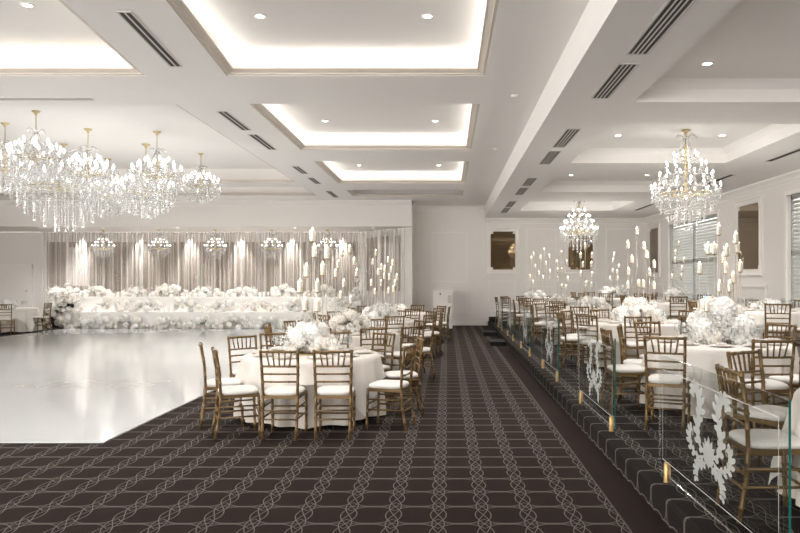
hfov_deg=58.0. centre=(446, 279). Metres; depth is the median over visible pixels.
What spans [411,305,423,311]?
chair
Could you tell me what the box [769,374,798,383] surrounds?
cushion
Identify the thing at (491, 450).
floor
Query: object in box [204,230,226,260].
chandelier
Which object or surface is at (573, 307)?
chair
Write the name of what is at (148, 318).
step
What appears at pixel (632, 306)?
flower arrangement
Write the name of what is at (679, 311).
chair
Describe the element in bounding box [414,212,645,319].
wall
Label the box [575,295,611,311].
flower arrangement
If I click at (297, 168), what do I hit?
ceiling vent
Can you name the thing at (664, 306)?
tablecloth
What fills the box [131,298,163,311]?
clump
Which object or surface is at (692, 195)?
chandelier
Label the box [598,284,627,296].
flower arrangement
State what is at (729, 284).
candle
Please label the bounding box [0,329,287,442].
floor
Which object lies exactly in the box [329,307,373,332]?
flower arrangement
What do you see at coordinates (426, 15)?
recessed light
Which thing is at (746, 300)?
chair
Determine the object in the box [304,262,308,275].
candle
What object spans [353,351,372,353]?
dinner plate
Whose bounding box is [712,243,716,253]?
candle
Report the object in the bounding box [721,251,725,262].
candle
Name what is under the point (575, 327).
cushion
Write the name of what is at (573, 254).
mirror glass
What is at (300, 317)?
clump
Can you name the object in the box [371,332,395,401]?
chair
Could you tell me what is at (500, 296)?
chair
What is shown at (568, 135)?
ceiling vent
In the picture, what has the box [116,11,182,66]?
ceiling vent
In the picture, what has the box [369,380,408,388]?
cushion
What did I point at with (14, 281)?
door
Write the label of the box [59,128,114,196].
chandelier
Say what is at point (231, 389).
cushion
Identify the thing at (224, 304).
clump
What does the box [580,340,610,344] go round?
cushion
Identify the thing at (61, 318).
clump
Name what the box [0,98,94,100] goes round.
ceiling vent
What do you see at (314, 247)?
candle
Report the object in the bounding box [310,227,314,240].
candle
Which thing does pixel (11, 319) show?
chair
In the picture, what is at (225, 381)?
cushion
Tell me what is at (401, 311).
chair
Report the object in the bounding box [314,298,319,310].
candle
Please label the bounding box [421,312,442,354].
chair
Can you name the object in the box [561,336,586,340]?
cushion
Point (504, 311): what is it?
chair
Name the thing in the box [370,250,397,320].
candelabra
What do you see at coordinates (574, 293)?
chair
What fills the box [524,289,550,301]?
flower arrangement
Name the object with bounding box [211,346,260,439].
chair
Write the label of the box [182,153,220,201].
chandelier
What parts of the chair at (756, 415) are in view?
leg, backrest, seat frame, leg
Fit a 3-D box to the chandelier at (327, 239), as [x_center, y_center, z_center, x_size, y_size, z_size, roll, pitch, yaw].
[-4.264,-1.243,25.750,0.765,1.114,0.804,0,0,44]
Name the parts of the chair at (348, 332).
backrest, leg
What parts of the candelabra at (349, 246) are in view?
rod, rod, rod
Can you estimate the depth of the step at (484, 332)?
21.08 m
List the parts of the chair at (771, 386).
leg, seat frame, leg, backrest, leg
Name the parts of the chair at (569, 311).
leg, backrest, leg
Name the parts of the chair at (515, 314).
leg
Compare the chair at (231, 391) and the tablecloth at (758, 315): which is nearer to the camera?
the chair at (231, 391)
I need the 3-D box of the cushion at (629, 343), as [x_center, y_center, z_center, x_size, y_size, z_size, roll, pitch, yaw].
[2.952,0.993,11.206,0.394,0.060,0.404,0,0,11]
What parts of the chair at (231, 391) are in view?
backrest, leg, leg, seat frame, leg, leg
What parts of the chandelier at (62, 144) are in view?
stem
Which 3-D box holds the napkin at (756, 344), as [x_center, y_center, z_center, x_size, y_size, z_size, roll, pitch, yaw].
[3.315,0.686,7.719,0.090,0.022,0.200,0,0,-24]
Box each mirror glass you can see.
[491,232,514,269]
[568,232,592,269]
[650,228,657,272]
[738,203,758,268]
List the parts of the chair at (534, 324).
leg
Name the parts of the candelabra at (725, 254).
rod, rod, rod, rod, rod, rod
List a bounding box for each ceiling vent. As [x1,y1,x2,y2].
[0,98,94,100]
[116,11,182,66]
[216,111,250,129]
[248,134,276,149]
[291,166,307,173]
[308,178,320,183]
[326,191,337,196]
[500,208,510,212]
[505,201,516,206]
[515,188,528,194]
[522,178,536,185]
[539,151,561,163]
[552,129,580,147]
[591,63,638,98]
[625,0,695,54]
[633,201,662,210]
[700,174,735,185]
[764,148,799,161]
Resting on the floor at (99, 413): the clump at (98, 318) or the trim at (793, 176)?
the clump at (98, 318)
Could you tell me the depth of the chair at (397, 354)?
11.13 m
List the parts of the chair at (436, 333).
leg, leg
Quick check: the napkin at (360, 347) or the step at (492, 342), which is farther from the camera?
the step at (492, 342)
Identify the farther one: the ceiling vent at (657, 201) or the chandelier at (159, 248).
the chandelier at (159, 248)
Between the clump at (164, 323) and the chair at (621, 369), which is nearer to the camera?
the chair at (621, 369)
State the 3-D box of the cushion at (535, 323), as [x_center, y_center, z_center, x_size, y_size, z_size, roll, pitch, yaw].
[2.167,0.993,16.454,0.404,0.060,0.394,0,0,3]
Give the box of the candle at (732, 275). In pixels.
[731,271,734,282]
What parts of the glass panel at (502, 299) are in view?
pane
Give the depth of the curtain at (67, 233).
26.68 m
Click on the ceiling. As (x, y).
(379, 71)
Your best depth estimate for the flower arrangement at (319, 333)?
8.49 m
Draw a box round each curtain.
[46,232,357,307]
[365,228,404,306]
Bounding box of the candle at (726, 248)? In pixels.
[724,244,728,255]
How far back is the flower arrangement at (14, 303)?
22.46 m
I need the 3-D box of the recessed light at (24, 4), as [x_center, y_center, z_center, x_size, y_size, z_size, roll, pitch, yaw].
[-4.602,-3.014,7.900,0.156,0.012,0.156,0,0,0]
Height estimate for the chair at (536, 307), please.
0.930 m
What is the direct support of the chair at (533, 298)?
on the platform
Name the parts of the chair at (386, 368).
leg, backrest, leg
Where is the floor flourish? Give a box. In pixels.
[15,380,170,388]
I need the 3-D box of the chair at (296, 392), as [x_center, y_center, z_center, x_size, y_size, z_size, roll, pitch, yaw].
[-1.710,1.178,7.568,0.419,0.930,0.487,0,0,1]
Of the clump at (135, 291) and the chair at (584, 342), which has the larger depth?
the clump at (135, 291)
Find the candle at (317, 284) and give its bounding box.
[315,278,319,291]
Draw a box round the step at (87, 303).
[76,297,355,310]
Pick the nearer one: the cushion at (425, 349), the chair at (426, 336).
the cushion at (425, 349)
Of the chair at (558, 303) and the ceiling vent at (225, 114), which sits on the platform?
the chair at (558, 303)
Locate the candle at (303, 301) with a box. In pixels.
[302,297,307,309]
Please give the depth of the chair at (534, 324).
16.27 m
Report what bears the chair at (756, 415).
on the platform
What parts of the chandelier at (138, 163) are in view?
stem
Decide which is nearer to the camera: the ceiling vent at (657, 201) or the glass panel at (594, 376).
the glass panel at (594, 376)
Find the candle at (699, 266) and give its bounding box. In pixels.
[697,261,701,272]
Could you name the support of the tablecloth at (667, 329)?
on the banquet table
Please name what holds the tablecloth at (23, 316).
on the banquet table
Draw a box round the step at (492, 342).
[488,339,505,345]
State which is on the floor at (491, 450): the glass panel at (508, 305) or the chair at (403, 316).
the chair at (403, 316)
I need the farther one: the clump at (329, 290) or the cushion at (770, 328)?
the clump at (329, 290)
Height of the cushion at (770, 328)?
0.060 m
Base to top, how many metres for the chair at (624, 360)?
0.930 m
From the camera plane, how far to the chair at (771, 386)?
6.70 m
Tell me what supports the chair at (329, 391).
on the floor at (491, 450)
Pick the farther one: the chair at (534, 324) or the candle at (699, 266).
the chair at (534, 324)
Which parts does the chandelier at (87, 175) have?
stem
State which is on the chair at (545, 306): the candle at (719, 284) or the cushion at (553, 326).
the cushion at (553, 326)
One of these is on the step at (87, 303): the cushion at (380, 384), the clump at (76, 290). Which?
the clump at (76, 290)
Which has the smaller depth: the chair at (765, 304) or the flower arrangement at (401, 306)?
the chair at (765, 304)
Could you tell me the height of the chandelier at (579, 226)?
1.688 m
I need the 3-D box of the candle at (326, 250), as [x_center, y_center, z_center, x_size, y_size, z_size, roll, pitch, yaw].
[-1.459,-0.346,8.744,0.076,0.167,0.076,0,0,0]
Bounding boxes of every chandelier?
[0,122,33,193]
[5,110,64,181]
[6,143,117,229]
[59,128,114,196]
[84,158,131,216]
[94,230,114,255]
[115,143,174,215]
[129,131,182,199]
[148,230,170,255]
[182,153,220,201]
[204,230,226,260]
[262,230,282,255]
[317,230,338,256]
[560,202,597,251]
[650,129,721,225]
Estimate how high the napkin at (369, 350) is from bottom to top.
0.022 m
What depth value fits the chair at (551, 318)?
18.85 m
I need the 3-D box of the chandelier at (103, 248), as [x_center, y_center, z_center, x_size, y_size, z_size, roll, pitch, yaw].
[-12.291,-1.243,25.750,0.804,1.114,0.765,0,0,36]
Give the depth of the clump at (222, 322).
24.08 m
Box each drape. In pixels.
[47,242,355,290]
[367,235,399,290]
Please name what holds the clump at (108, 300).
on the step at (148, 318)
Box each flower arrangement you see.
[0,299,17,307]
[280,316,340,354]
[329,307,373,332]
[361,301,399,320]
[390,303,406,312]
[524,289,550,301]
[548,293,575,305]
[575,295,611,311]
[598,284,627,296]
[611,296,665,322]
[664,284,689,300]
[686,296,756,344]
[750,297,780,309]
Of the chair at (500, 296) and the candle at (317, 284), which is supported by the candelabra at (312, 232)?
the candle at (317, 284)
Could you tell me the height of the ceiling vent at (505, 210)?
0.007 m
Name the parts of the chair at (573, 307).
leg, backrest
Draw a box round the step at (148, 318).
[64,311,346,327]
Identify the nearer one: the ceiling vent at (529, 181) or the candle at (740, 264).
the candle at (740, 264)
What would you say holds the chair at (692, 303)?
on the platform
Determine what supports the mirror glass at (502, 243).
attached to the wall mirror at (502, 243)
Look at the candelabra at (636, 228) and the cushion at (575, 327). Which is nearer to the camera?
the candelabra at (636, 228)
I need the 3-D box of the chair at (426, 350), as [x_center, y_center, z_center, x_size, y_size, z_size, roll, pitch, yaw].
[-0.433,1.178,12.048,0.487,0.930,0.419,0,0,0]
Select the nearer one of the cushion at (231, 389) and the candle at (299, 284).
the cushion at (231, 389)
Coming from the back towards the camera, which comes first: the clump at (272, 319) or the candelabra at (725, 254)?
the clump at (272, 319)
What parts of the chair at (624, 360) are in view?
leg, leg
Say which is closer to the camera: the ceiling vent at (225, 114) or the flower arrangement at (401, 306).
the ceiling vent at (225, 114)
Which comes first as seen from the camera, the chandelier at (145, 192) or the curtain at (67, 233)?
the chandelier at (145, 192)
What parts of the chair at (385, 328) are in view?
leg, backrest, leg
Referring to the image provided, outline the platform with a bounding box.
[488,321,799,532]
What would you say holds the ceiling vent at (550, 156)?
in the ceiling
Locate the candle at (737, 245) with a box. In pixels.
[734,244,738,251]
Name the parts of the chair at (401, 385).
leg, leg, seat frame, leg, backrest, leg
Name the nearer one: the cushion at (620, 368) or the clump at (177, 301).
the cushion at (620, 368)
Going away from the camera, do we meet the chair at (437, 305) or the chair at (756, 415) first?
the chair at (756, 415)
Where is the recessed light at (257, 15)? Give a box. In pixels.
[253,13,266,18]
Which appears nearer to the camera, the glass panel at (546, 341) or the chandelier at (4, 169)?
the glass panel at (546, 341)
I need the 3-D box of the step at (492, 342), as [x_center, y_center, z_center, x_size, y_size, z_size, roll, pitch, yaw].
[1.270,1.587,18.300,0.400,0.105,0.860,0,0,0]
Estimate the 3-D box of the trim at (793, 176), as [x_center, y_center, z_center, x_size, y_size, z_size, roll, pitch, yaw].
[4.280,-2.130,11.500,5.840,0.200,29.000,0,0,0]
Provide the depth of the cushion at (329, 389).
7.44 m
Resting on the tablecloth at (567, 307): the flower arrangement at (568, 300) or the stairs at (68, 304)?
the flower arrangement at (568, 300)
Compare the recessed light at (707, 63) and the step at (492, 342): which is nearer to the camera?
the recessed light at (707, 63)
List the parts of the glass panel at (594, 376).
pane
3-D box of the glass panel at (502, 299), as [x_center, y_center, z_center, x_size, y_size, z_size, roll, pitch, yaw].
[1.600,1.018,21.725,0.046,0.915,1.950,0,0,0]
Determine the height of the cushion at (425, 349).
0.060 m
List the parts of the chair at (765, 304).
leg, seat frame, backrest, leg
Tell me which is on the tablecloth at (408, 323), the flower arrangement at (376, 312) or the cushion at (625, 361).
the flower arrangement at (376, 312)
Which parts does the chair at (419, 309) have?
backrest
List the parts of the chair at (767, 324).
leg, backrest, leg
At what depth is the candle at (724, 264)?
8.36 m
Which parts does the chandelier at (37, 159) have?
stem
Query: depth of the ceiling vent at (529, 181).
16.28 m
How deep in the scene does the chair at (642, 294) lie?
19.63 m
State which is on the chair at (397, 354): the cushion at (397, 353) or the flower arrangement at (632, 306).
the cushion at (397, 353)
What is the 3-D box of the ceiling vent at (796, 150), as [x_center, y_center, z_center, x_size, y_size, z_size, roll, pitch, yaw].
[6.030,-2.225,11.650,0.140,0.007,3.740,0,0,0]
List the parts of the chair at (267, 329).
leg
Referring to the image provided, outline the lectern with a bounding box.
[432,291,452,327]
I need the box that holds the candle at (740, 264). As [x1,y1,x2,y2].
[738,260,742,271]
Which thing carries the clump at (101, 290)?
on the step at (87, 303)
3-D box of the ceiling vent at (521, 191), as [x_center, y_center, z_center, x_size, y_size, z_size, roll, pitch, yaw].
[1.870,-2.225,18.100,0.220,0.007,1.440,0,0,0]
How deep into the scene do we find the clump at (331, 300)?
24.73 m
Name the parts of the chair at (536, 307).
leg, backrest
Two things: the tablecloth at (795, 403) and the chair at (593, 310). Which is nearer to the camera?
the tablecloth at (795, 403)
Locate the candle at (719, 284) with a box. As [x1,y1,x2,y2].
[717,280,721,291]
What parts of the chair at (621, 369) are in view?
leg, backrest, leg, seat frame, leg, leg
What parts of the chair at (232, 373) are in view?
leg, backrest, leg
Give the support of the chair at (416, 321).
on the floor at (491, 450)
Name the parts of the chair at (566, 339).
leg, leg, seat frame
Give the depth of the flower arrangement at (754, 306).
13.16 m
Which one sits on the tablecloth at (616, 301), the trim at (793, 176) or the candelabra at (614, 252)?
the candelabra at (614, 252)
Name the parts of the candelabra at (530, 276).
rod, rod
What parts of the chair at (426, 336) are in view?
backrest, leg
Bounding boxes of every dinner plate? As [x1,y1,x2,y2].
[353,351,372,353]
[708,344,734,346]
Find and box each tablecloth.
[0,307,41,332]
[233,348,385,428]
[304,330,404,369]
[344,319,417,343]
[380,312,431,339]
[509,301,557,325]
[529,305,575,333]
[554,310,610,344]
[584,320,688,366]
[593,297,625,308]
[639,338,799,418]
[647,302,700,330]
[745,309,799,354]
[768,387,799,506]
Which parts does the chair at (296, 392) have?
leg, leg, backrest, seat frame, leg, leg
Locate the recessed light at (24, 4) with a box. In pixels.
[19,2,35,7]
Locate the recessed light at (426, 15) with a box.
[421,13,433,18]
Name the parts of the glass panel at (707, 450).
pane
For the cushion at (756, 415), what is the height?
0.060 m
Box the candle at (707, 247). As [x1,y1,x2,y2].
[705,243,710,253]
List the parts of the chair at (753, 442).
leg, backrest, leg, seat frame, leg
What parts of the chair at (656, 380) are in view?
leg, leg, backrest, seat frame, leg, leg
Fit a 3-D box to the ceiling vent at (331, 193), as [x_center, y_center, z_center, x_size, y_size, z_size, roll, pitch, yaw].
[-3.565,-2.666,22.400,0.170,0.007,1.640,0,0,0]
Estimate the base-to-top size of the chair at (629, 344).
0.930 m
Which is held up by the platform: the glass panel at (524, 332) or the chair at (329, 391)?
the glass panel at (524, 332)
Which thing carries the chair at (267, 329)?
on the floor at (491, 450)
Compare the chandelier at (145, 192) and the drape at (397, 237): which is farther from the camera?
the drape at (397, 237)
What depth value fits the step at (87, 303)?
25.20 m
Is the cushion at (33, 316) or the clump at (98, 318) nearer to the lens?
the cushion at (33, 316)
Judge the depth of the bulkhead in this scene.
24.20 m
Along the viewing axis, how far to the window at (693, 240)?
21.09 m
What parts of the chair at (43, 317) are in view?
leg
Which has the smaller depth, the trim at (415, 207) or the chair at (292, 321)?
the chair at (292, 321)
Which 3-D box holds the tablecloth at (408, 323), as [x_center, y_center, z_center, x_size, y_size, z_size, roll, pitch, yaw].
[-1.514,1.250,15.744,1.778,0.737,1.789,0,0,-16]
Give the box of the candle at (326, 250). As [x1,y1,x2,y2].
[324,245,329,257]
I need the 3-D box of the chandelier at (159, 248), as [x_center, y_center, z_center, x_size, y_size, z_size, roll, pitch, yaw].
[-10.284,-1.243,25.750,0.765,1.114,0.804,0,0,7]
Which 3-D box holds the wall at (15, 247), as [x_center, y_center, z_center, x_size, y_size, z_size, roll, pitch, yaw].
[-9.187,-0.515,26.825,16.493,4.310,2.124,0,0,9]
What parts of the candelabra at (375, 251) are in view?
rod, rod, rod, rod, rod, rod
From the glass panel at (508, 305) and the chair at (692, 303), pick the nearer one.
the chair at (692, 303)
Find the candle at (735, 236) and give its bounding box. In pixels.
[733,231,737,242]
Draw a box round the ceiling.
[0,0,799,217]
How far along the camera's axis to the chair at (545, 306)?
15.57 m
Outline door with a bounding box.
[0,267,29,307]
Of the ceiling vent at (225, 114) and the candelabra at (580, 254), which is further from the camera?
the candelabra at (580, 254)
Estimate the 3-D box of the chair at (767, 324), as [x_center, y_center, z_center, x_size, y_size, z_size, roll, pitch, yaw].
[4.028,1.013,8.955,0.487,0.930,0.419,0,0,-32]
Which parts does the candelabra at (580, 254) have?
rod, rod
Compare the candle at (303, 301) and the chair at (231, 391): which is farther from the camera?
the candle at (303, 301)
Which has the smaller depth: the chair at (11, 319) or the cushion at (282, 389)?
the cushion at (282, 389)
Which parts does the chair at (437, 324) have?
leg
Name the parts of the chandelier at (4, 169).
stem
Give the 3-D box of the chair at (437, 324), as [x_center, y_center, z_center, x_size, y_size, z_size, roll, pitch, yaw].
[-0.378,1.178,18.740,0.487,0.930,0.419,0,0,39]
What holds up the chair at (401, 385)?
on the floor at (491, 450)
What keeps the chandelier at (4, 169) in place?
hanging from the ceiling
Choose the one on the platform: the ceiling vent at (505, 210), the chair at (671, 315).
the chair at (671, 315)
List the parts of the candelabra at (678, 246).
rod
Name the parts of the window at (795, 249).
shutter frame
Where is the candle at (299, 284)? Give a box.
[297,280,302,291]
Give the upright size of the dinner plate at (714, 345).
0.015 m
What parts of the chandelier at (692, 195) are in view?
stem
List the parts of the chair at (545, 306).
leg, backrest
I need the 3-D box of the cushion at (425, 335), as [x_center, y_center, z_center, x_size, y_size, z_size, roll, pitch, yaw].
[-0.553,1.158,15.061,0.404,0.060,0.394,0,0,36]
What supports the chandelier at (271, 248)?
hanging from the bulkhead
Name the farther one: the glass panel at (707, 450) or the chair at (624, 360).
the chair at (624, 360)
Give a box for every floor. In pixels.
[0,325,673,532]
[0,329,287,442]
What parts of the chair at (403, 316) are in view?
backrest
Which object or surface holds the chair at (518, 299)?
on the platform
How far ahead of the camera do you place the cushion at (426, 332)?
15.65 m
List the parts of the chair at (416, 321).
backrest, leg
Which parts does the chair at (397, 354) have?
leg, backrest, leg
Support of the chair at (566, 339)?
on the platform
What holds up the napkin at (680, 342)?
on the dinner plate
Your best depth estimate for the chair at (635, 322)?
9.56 m
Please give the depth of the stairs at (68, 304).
25.10 m
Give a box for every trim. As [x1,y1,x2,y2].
[0,200,411,206]
[0,232,59,315]
[412,201,484,211]
[431,228,636,312]
[485,169,799,223]
[648,283,766,300]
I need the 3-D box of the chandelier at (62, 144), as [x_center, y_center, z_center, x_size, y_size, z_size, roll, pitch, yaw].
[-8.674,-2.086,16.307,2.344,1.989,2.343,0,0,-14]
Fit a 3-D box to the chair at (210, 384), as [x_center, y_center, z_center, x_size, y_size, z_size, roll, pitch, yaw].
[-2.571,1.178,8.193,0.487,0.930,0.419,0,0,-19]
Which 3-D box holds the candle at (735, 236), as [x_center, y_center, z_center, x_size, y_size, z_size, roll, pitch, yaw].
[3.267,-0.487,8.151,0.064,0.141,0.064,0,0,0]
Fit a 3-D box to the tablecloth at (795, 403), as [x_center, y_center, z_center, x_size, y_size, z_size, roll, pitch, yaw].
[3.044,1.087,4.445,1.789,0.739,1.733,0,0,-16]
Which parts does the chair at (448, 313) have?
leg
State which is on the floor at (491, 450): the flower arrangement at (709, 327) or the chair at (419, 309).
the chair at (419, 309)
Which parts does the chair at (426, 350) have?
leg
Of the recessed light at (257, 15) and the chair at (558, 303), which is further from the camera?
the chair at (558, 303)
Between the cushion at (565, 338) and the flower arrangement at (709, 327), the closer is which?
the flower arrangement at (709, 327)
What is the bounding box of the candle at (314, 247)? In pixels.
[313,243,316,256]
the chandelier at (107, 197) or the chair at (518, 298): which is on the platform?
the chair at (518, 298)
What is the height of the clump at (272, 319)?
0.516 m
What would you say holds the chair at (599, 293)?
on the platform
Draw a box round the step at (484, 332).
[482,330,496,335]
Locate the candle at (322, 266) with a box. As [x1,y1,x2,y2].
[320,262,324,274]
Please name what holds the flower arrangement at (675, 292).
on the tablecloth at (664, 306)
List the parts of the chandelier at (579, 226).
stem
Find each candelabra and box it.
[294,227,329,354]
[334,244,364,333]
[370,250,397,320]
[529,249,550,301]
[553,251,568,305]
[579,243,597,311]
[604,252,619,297]
[626,227,655,321]
[666,241,684,301]
[697,223,742,343]
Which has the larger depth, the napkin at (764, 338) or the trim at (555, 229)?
the trim at (555, 229)
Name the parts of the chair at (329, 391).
leg, leg, backrest, seat frame, leg, leg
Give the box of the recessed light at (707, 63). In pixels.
[700,61,713,65]
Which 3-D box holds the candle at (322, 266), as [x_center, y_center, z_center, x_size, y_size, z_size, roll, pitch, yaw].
[-1.494,-0.146,8.659,0.076,0.167,0.076,0,0,0]
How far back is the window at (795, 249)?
15.11 m
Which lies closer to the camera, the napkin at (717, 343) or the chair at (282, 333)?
the napkin at (717, 343)
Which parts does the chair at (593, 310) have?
backrest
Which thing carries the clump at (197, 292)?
on the step at (87, 303)
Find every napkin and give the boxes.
[348,346,364,349]
[354,349,370,351]
[678,341,694,343]
[716,342,727,345]
[746,343,766,345]
[761,338,779,339]
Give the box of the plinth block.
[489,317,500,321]
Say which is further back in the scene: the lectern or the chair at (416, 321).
the lectern
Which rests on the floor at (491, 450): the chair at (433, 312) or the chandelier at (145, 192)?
the chair at (433, 312)
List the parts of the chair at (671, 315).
backrest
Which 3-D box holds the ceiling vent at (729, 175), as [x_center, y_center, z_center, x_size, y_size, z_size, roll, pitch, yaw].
[6.030,-2.225,16.100,0.140,0.007,1.840,0,0,0]
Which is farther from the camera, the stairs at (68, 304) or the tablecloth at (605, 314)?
the stairs at (68, 304)
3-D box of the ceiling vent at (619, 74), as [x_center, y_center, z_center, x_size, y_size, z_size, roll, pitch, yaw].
[1.870,-2.225,8.120,0.220,0.007,1.420,0,0,0]
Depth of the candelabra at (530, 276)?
23.68 m
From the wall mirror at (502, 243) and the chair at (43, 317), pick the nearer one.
the chair at (43, 317)
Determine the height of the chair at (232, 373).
0.930 m
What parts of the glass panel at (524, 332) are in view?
pane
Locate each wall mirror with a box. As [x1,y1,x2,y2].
[486,227,519,273]
[564,227,596,273]
[648,222,660,276]
[735,195,762,275]
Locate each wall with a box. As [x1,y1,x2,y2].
[0,203,413,316]
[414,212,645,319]
[646,181,799,308]
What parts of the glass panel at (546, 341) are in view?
pane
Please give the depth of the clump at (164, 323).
24.02 m
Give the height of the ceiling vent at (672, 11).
0.007 m
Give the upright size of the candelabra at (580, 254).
1.575 m
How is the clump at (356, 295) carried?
on the floor at (491, 450)
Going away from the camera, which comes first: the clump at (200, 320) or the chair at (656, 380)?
the chair at (656, 380)
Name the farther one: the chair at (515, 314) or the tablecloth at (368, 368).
the chair at (515, 314)
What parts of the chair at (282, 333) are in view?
leg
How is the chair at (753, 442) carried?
on the platform
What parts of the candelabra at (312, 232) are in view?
rod, rod, rod, rod, rod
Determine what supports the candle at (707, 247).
on the candelabra at (725, 254)
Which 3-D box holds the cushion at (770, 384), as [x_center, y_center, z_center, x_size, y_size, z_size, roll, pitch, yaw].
[3.030,0.993,6.915,0.394,0.060,0.404,0,0,0]
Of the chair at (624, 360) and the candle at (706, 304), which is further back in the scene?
the chair at (624, 360)
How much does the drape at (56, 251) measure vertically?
1.840 m
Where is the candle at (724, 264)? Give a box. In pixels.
[724,264,728,272]
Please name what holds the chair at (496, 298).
on the platform
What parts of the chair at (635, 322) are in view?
leg, backrest, leg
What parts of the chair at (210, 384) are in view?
leg, leg, seat frame, leg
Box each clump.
[43,283,83,328]
[47,285,82,297]
[81,313,113,328]
[82,286,112,296]
[93,295,131,311]
[112,314,141,328]
[116,285,149,296]
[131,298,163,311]
[151,283,188,296]
[155,316,185,328]
[172,297,201,311]
[182,314,223,328]
[191,285,221,296]
[205,299,240,311]
[215,313,255,328]
[226,286,258,296]
[241,299,277,311]
[255,316,287,328]
[267,283,298,296]
[277,298,311,311]
[291,312,327,327]
[304,284,338,296]
[320,296,355,311]
[343,278,364,313]
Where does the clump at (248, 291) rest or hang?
on the step at (87, 303)
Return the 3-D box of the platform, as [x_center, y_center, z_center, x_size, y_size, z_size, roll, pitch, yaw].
[4.338,1.475,11.500,5.724,0.330,29.000,0,0,0]
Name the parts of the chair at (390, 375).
leg, seat frame, leg, backrest, leg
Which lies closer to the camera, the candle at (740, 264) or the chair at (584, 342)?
the candle at (740, 264)
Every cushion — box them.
[33,316,48,317]
[207,378,241,386]
[218,385,258,394]
[264,385,305,394]
[317,385,354,394]
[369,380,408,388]
[385,370,417,378]
[386,351,405,356]
[409,334,430,337]
[421,331,438,334]
[423,347,429,351]
[534,322,550,324]
[548,324,569,327]
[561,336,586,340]
[566,333,585,336]
[572,325,587,328]
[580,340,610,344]
[607,364,644,372]
[623,359,641,365]
[627,341,643,346]
[648,374,688,383]
[668,313,684,315]
[729,429,799,448]
[738,379,788,388]
[738,405,788,421]
[763,327,787,331]
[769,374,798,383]
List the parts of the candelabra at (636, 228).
rod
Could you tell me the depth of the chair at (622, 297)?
18.31 m
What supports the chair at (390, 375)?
on the floor at (491, 450)
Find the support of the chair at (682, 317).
on the platform
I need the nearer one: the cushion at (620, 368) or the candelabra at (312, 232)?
the cushion at (620, 368)
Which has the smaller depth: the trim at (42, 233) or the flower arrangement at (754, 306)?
the flower arrangement at (754, 306)
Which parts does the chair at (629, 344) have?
leg, seat frame, backrest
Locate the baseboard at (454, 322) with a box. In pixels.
[452,320,487,324]
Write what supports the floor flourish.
on the floor at (99, 413)
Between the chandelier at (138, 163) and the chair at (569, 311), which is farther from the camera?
the chandelier at (138, 163)
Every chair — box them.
[0,304,14,334]
[30,303,51,332]
[199,342,243,428]
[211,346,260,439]
[227,335,257,408]
[259,332,288,349]
[259,350,307,440]
[263,325,273,349]
[283,320,302,340]
[312,350,355,440]
[318,314,329,323]
[327,311,341,325]
[330,331,349,347]
[360,327,386,364]
[365,343,415,430]
[369,319,387,329]
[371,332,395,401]
[382,326,420,373]
[383,336,424,416]
[385,315,404,341]
[397,310,411,318]
[402,319,425,372]
[405,308,420,328]
[406,322,434,379]
[407,314,435,358]
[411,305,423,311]
[417,311,437,351]
[421,307,443,342]
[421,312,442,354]
[436,305,445,338]
[436,306,450,340]
[494,297,509,324]
[500,296,509,322]
[501,297,518,325]
[513,299,529,332]
[518,298,530,313]
[518,299,529,330]
[522,300,544,333]
[530,304,551,344]
[533,298,546,304]
[535,303,554,341]
[544,305,570,348]
[549,301,564,319]
[552,302,565,339]
[556,312,588,367]
[560,310,585,363]
[570,292,576,304]
[570,306,589,347]
[575,314,612,373]
[590,309,609,320]
[599,293,612,305]
[600,327,650,413]
[616,324,641,402]
[620,295,624,305]
[624,316,651,358]
[634,321,661,390]
[642,294,656,299]
[643,335,690,431]
[667,296,687,322]
[678,310,692,328]
[680,316,688,333]
[689,301,697,310]
[715,363,799,523]
[726,349,788,465]
[735,339,796,428]
[745,299,766,307]
[762,303,791,339]
[765,323,796,343]
[766,359,799,407]
[795,328,799,345]
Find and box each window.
[664,209,719,299]
[784,188,799,308]
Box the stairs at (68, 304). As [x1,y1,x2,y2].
[41,303,73,327]
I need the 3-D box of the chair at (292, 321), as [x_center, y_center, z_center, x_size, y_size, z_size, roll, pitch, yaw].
[-2.566,1.178,12.647,0.487,0.930,0.419,0,0,39]
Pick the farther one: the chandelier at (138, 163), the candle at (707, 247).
the chandelier at (138, 163)
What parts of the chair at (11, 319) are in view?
backrest, leg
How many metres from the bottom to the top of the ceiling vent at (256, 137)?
0.007 m
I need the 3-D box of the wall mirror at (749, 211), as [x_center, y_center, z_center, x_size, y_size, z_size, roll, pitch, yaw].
[7.173,-1.020,17.150,0.055,1.840,1.500,0,0,0]
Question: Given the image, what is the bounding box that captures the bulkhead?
[0,201,411,231]
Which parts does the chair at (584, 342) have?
leg, backrest, seat frame, leg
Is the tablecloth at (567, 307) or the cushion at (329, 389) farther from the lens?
the tablecloth at (567, 307)
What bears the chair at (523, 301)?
on the platform
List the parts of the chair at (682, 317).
leg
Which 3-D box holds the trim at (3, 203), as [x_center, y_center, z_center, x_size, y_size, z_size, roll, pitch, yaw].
[-9.345,-2.570,24.135,16.310,0.200,0.130,0,0,0]
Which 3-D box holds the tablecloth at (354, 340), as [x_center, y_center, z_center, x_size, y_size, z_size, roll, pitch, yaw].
[-1.598,1.252,12.060,1.774,0.739,1.750,0,0,-17]
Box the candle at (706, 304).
[704,300,708,310]
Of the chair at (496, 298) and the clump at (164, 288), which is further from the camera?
the clump at (164, 288)
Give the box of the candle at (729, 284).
[727,279,731,291]
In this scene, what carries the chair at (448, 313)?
on the floor at (491, 450)
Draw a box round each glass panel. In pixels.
[497,299,502,330]
[507,305,513,340]
[520,309,530,355]
[542,319,558,381]
[579,335,615,431]
[663,369,790,532]
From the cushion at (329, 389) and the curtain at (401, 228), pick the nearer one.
the cushion at (329, 389)
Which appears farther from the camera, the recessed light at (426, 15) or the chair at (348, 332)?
the chair at (348, 332)
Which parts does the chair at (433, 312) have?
leg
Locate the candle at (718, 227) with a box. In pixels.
[716,223,720,234]
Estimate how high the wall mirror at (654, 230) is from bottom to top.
1.840 m

